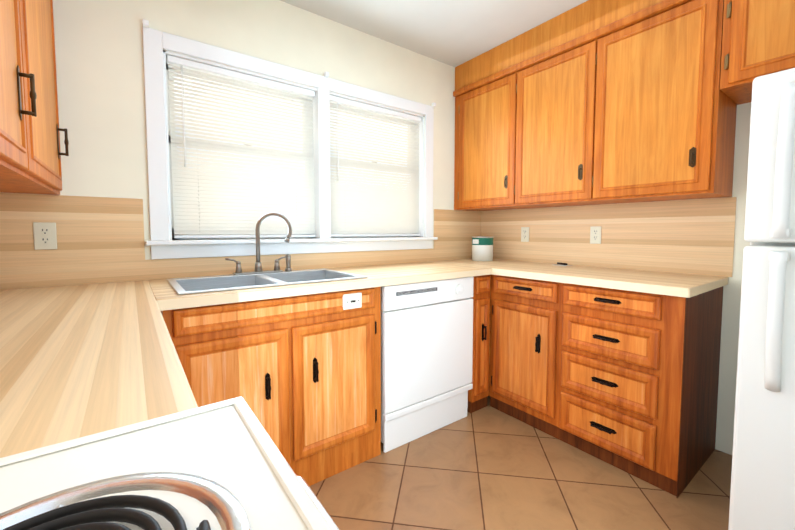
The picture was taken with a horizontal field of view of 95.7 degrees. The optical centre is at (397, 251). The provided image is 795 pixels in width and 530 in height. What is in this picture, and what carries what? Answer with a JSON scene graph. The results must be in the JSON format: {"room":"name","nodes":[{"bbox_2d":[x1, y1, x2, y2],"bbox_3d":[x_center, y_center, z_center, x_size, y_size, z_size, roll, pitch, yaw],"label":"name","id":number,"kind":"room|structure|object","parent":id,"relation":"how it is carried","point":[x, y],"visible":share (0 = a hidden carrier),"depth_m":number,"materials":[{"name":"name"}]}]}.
{"room":"kitchen","nodes":[
{"label":"kitchen","id":0,"kind":"room"},
{"bbox_2d":[0,0,465,289],"bbox_3d":[-0.540,-0.205,2.319,3.450,2.480,0.160,-2,4,-37],"label":"wall","id":1,"kind":"structure","parent":0,"point":[100,78],"depth_m":1.73,"materials":[{"name":"paint"}]},
{"bbox_2d":[0,193,479,289],"bbox_3d":[-0.490,-0.096,2.258,3.048,0.408,0.005,-2,4,-37],"label":"backsplash","id":2,"kind":"structure","parent":1,"relation":"attached to","point":[100,239],"depth_m":1.64,"materials":[{"name":"laminate"}]},
{"bbox_2d":[33,222,56,249],"bbox_3d":[-1.482,-0.065,1.514,0.070,0.114,0.008,-2,4,-37],"label":"electrical outlet","id":3,"kind":"object","parent":2,"relation":"attached to","point":[45,235],"visible":1,"depth_m":1.51,"materials":[{"name":"beige plastic"}]},
{"bbox_2d":[142,19,437,258],"bbox_3d":[-0.494,-0.548,2.297,1.860,1.107,0.210,-2,4,-37],"label":"window","id":4,"kind":"structure","parent":1,"relation":"in","point":[164,243],"depth_m":2.04,"materials":[{"name":"white wood"}]},
{"bbox_2d":[167,55,420,238],"bbox_3d":[-0.480,-0.541,2.279,1.626,0.898,0.046,-2,4,-37],"label":"window blinds","id":5,"kind":"object","parent":4,"relation":"attached to","point":[208,199],"visible":0.85,"depth_m":2.10,"materials":[{"name":"white plastic"}]},
{"bbox_2d":[280,0,587,66],"bbox_3d":[0.731,-1.397,0.540,3.450,0.100,4.500,-2,4,-37],"label":"ceiling","id":6,"kind":"structure","parent":0,"point":[454,33],"depth_m":2.24,"materials":[{"name":"paint"}]},
{"bbox_2d":[309,396,731,529],"bbox_3d":[0.731,1.179,0.685,3.450,0.100,4.500,-2,4,-37],"label":"floor","id":7,"kind":"structure","parent":0,"point":[488,467],"depth_m":1.63,"materials":[{"name":"tile"}]},
{"bbox_2d":[0,396,338,529],"bbox_3d":[-0.219,0.591,-0.009,0.731,1.152,0.764,-2,4,-37],"label":"stove","id":8,"kind":"object","parent":7,"relation":"on","point":[222,465],"visible":1,"depth_m":0.30,"materials":[{"name":"white enameled metal"},{"name":"black metal"},{"name":"chrome"}]},
{"bbox_2d":[162,287,380,485],"bbox_3d":[-0.624,0.621,1.799,0.930,0.889,0.641,-2,4,-37],"label":"base cabinet","id":9,"kind":"object","parent":7,"relation":"on","point":[301,375],"visible":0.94,"depth_m":1.58,"materials":[{"name":"brown wood"}]},
{"bbox_2d":[0,295,197,457],"bbox_3d":[-0.779,0.219,0.642,0.636,0.040,0.968,-2,4,-37],"label":"countertop","id":10,"kind":"structure","parent":9,"relation":"on","point":[79,361],"depth_m":0.60,"materials":[{"name":"laminate"}]},
{"bbox_2d":[0,260,539,310],"bbox_3d":[-0.295,0.143,2.008,3.046,0.040,0.651,-2,4,-37],"label":"countertop","id":11,"kind":"structure","parent":9,"relation":"on","point":[414,272],"depth_m":1.51,"materials":[{"name":"laminate"}]},
{"bbox_2d":[167,212,367,294],"bbox_3d":[-0.627,0.051,1.763,0.820,0.507,0.506,-2,4,-37],"label":"sink","id":12,"kind":"object","parent":11,"relation":"in","point":[257,277],"visible":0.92,"depth_m":1.87,"materials":[{"name":"metal"}]},
{"bbox_2d":[381,277,473,452],"bbox_3d":[0.034,0.596,2.282,0.667,0.885,0.617,-2,4,-37],"label":"dishwasher","id":13,"kind":"object","parent":7,"relation":"on","point":[426,353],"visible":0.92,"depth_m":2.01,"materials":[{"name":"white metal"}]},
{"bbox_2d":[483,274,554,434],"bbox_3d":[0.982,0.590,2.349,0.619,0.888,0.480,-2,4,-37],"label":"base cabinet","id":14,"kind":"object","parent":7,"relation":"on","point":[519,313],"depth_m":2.17,"materials":[{"name":"brown wood"}]},
{"bbox_2d":[551,282,722,497],"bbox_3d":[1.288,0.613,1.937,0.619,0.888,0.548,-2,4,-37],"label":"base cabinet","id":15,"kind":"object","parent":7,"relation":"on","point":[626,381],"depth_m":1.72,"materials":[{"name":"brown wood"}]},
{"bbox_2d":[444,259,519,262],"bbox_3d":[0.669,0.102,2.730,0.636,0.040,0.420,-2,4,-37],"label":"countertop","id":16,"kind":"structure","parent":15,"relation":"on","point":[459,260],"depth_m":2.80,"materials":[{"name":"laminate"}]},
{"bbox_2d":[472,236,493,260],"bbox_3d":[0.682,-0.024,2.890,0.172,0.192,0.172,-2,4,-37],"label":"paint can","id":17,"kind":"object","parent":16,"relation":"on","point":[482,248],"visible":1,"depth_m":2.82,"materials":[{"name":"white metal"}]},
{"bbox_2d":[492,263,728,297],"bbox_3d":[1.162,0.139,2.069,0.636,0.040,0.990,-2,4,-37],"label":"countertop","id":18,"kind":"structure","parent":15,"relation":"on","point":[654,282],"depth_m":1.87,"materials":[{"name":"laminate"}]},
{"bbox_2d":[554,262,572,265],"bbox_3d":[1.131,0.086,2.469,0.090,0.019,0.100,-2,4,-37],"label":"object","id":19,"kind":"object","parent":18,"relation":"on","point":[561,264],"visible":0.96,"depth_m":2.45,"materials":[{"name":"black metal"}]},
{"bbox_2d":[728,68,794,529],"bbox_3d":[1.660,0.281,1.102,0.911,1.645,0.770,-2,4,-37],"label":"fridge","id":20,"kind":"object","parent":7,"relation":"on","point":[762,493],"visible":1,"depth_m":1.11,"materials":[{"name":"white painted metal"},{"name":"white plastic"}]},
{"bbox_2d":[489,102,750,454],"bbox_3d":[2.095,-0.159,1.500,0.200,2.480,4.300,-2,4,-37],"label":"wall","id":21,"kind":"structure","parent":0,"point":[728,362],"depth_m":1.85,"materials":[{"name":"paint"}]},
{"bbox_2d":[453,64,528,210],"bbox_3d":[0.764,-0.806,2.785,0.357,0.947,0.589,-2,4,-37],"label":"upper cabinet","id":22,"kind":"object","parent":21,"relation":"attached to","point":[483,163],"depth_m":2.66,"materials":[{"name":"brown wood"}]},
{"bbox_2d":[455,0,648,87],"bbox_3d":[1.086,-1.351,2.338,0.337,0.191,1.640,-2,4,-37],"label":"soffit","id":23,"kind":"object","parent":21,"relation":"attached to","point":[590,12],"depth_m":2.26,"materials":[{"name":"brown wood"}]},
{"bbox_2d":[509,28,599,207],"bbox_3d":[1.095,-0.781,2.342,0.357,0.947,0.518,-2,4,-37],"label":"upper cabinet","id":24,"kind":"object","parent":21,"relation":"attached to","point":[551,85],"depth_m":2.23,"materials":[{"name":"brown wood"}]},
{"bbox_2d":[480,197,736,276],"bbox_3d":[1.227,-0.110,2.499,0.004,0.408,1.650,-2,4,-37],"label":"backsplash","id":25,"kind":"structure","parent":21,"relation":"attached to","point":[694,236],"depth_m":2.22,"materials":[{"name":"laminate"}]},
{"bbox_2d":[521,227,528,241],"bbox_3d":[0.993,-0.133,2.803,0.008,0.114,0.070,-2,4,-37],"label":"electrical outlet","id":26,"kind":"object","parent":25,"relation":"attached to","point":[524,234],"visible":1,"depth_m":2.80,"materials":[{"name":"beige plastic"}]},
{"bbox_2d":[590,226,601,243],"bbox_3d":[1.309,-0.109,2.378,0.008,0.114,0.070,-2,4,-37],"label":"electrical outlet","id":27,"kind":"object","parent":25,"relation":"attached to","point":[595,234],"visible":1,"depth_m":2.38,"materials":[{"name":"beige plastic"}]},
{"bbox_2d":[589,0,736,203],"bbox_3d":[1.408,-0.757,1.921,0.357,0.947,0.533,-2,4,-37],"label":"upper cabinet","id":28,"kind":"object","parent":21,"relation":"attached to","point":[593,102],"depth_m":1.79,"materials":[{"name":"brown wood"}]},
{"bbox_2d":[720,0,794,104],"bbox_3d":[1.860,-1.047,1.280,0.376,0.678,1.000,-2,4,-37],"label":"upper cabinet","id":29,"kind":"object","parent":21,"relation":"attached to","point":[758,38],"visible":1,"depth_m":1.51,"materials":[{"name":"brown wood"}]},
{"bbox_3d":[-0.514,-0.050,-0.436,0.200,2.480,4.300,-2,4,-37],"label":"wall","id":30,"kind":"structure","parent":0,"visible":0},
{"bbox_2d":[0,0,39,179],"bbox_3d":[-1.020,-0.678,0.682,0.356,0.967,0.440,-2,4,-37],"label":"upper cabinet","id":31,"kind":"object","parent":30,"relation":"attached to","point":[30,155],"depth_m":0.92,"materials":[{"name":"brown wood"}]},
{"bbox_2d":[0,0,67,194],"bbox_3d":[-1.361,-0.703,1.139,0.356,0.967,0.701,-2,4,-37],"label":"upper cabinet","id":32,"kind":"object","parent":30,"relation":"attached to","point":[43,38],"depth_m":1.27,"materials":[{"name":"brown wood"}]},
{"label":"outside","id":33,"kind":"structure","parent":0,"visible":0},
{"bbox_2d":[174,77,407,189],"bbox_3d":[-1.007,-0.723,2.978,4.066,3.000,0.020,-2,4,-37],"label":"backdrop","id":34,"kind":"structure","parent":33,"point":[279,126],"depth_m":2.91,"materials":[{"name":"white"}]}
]}

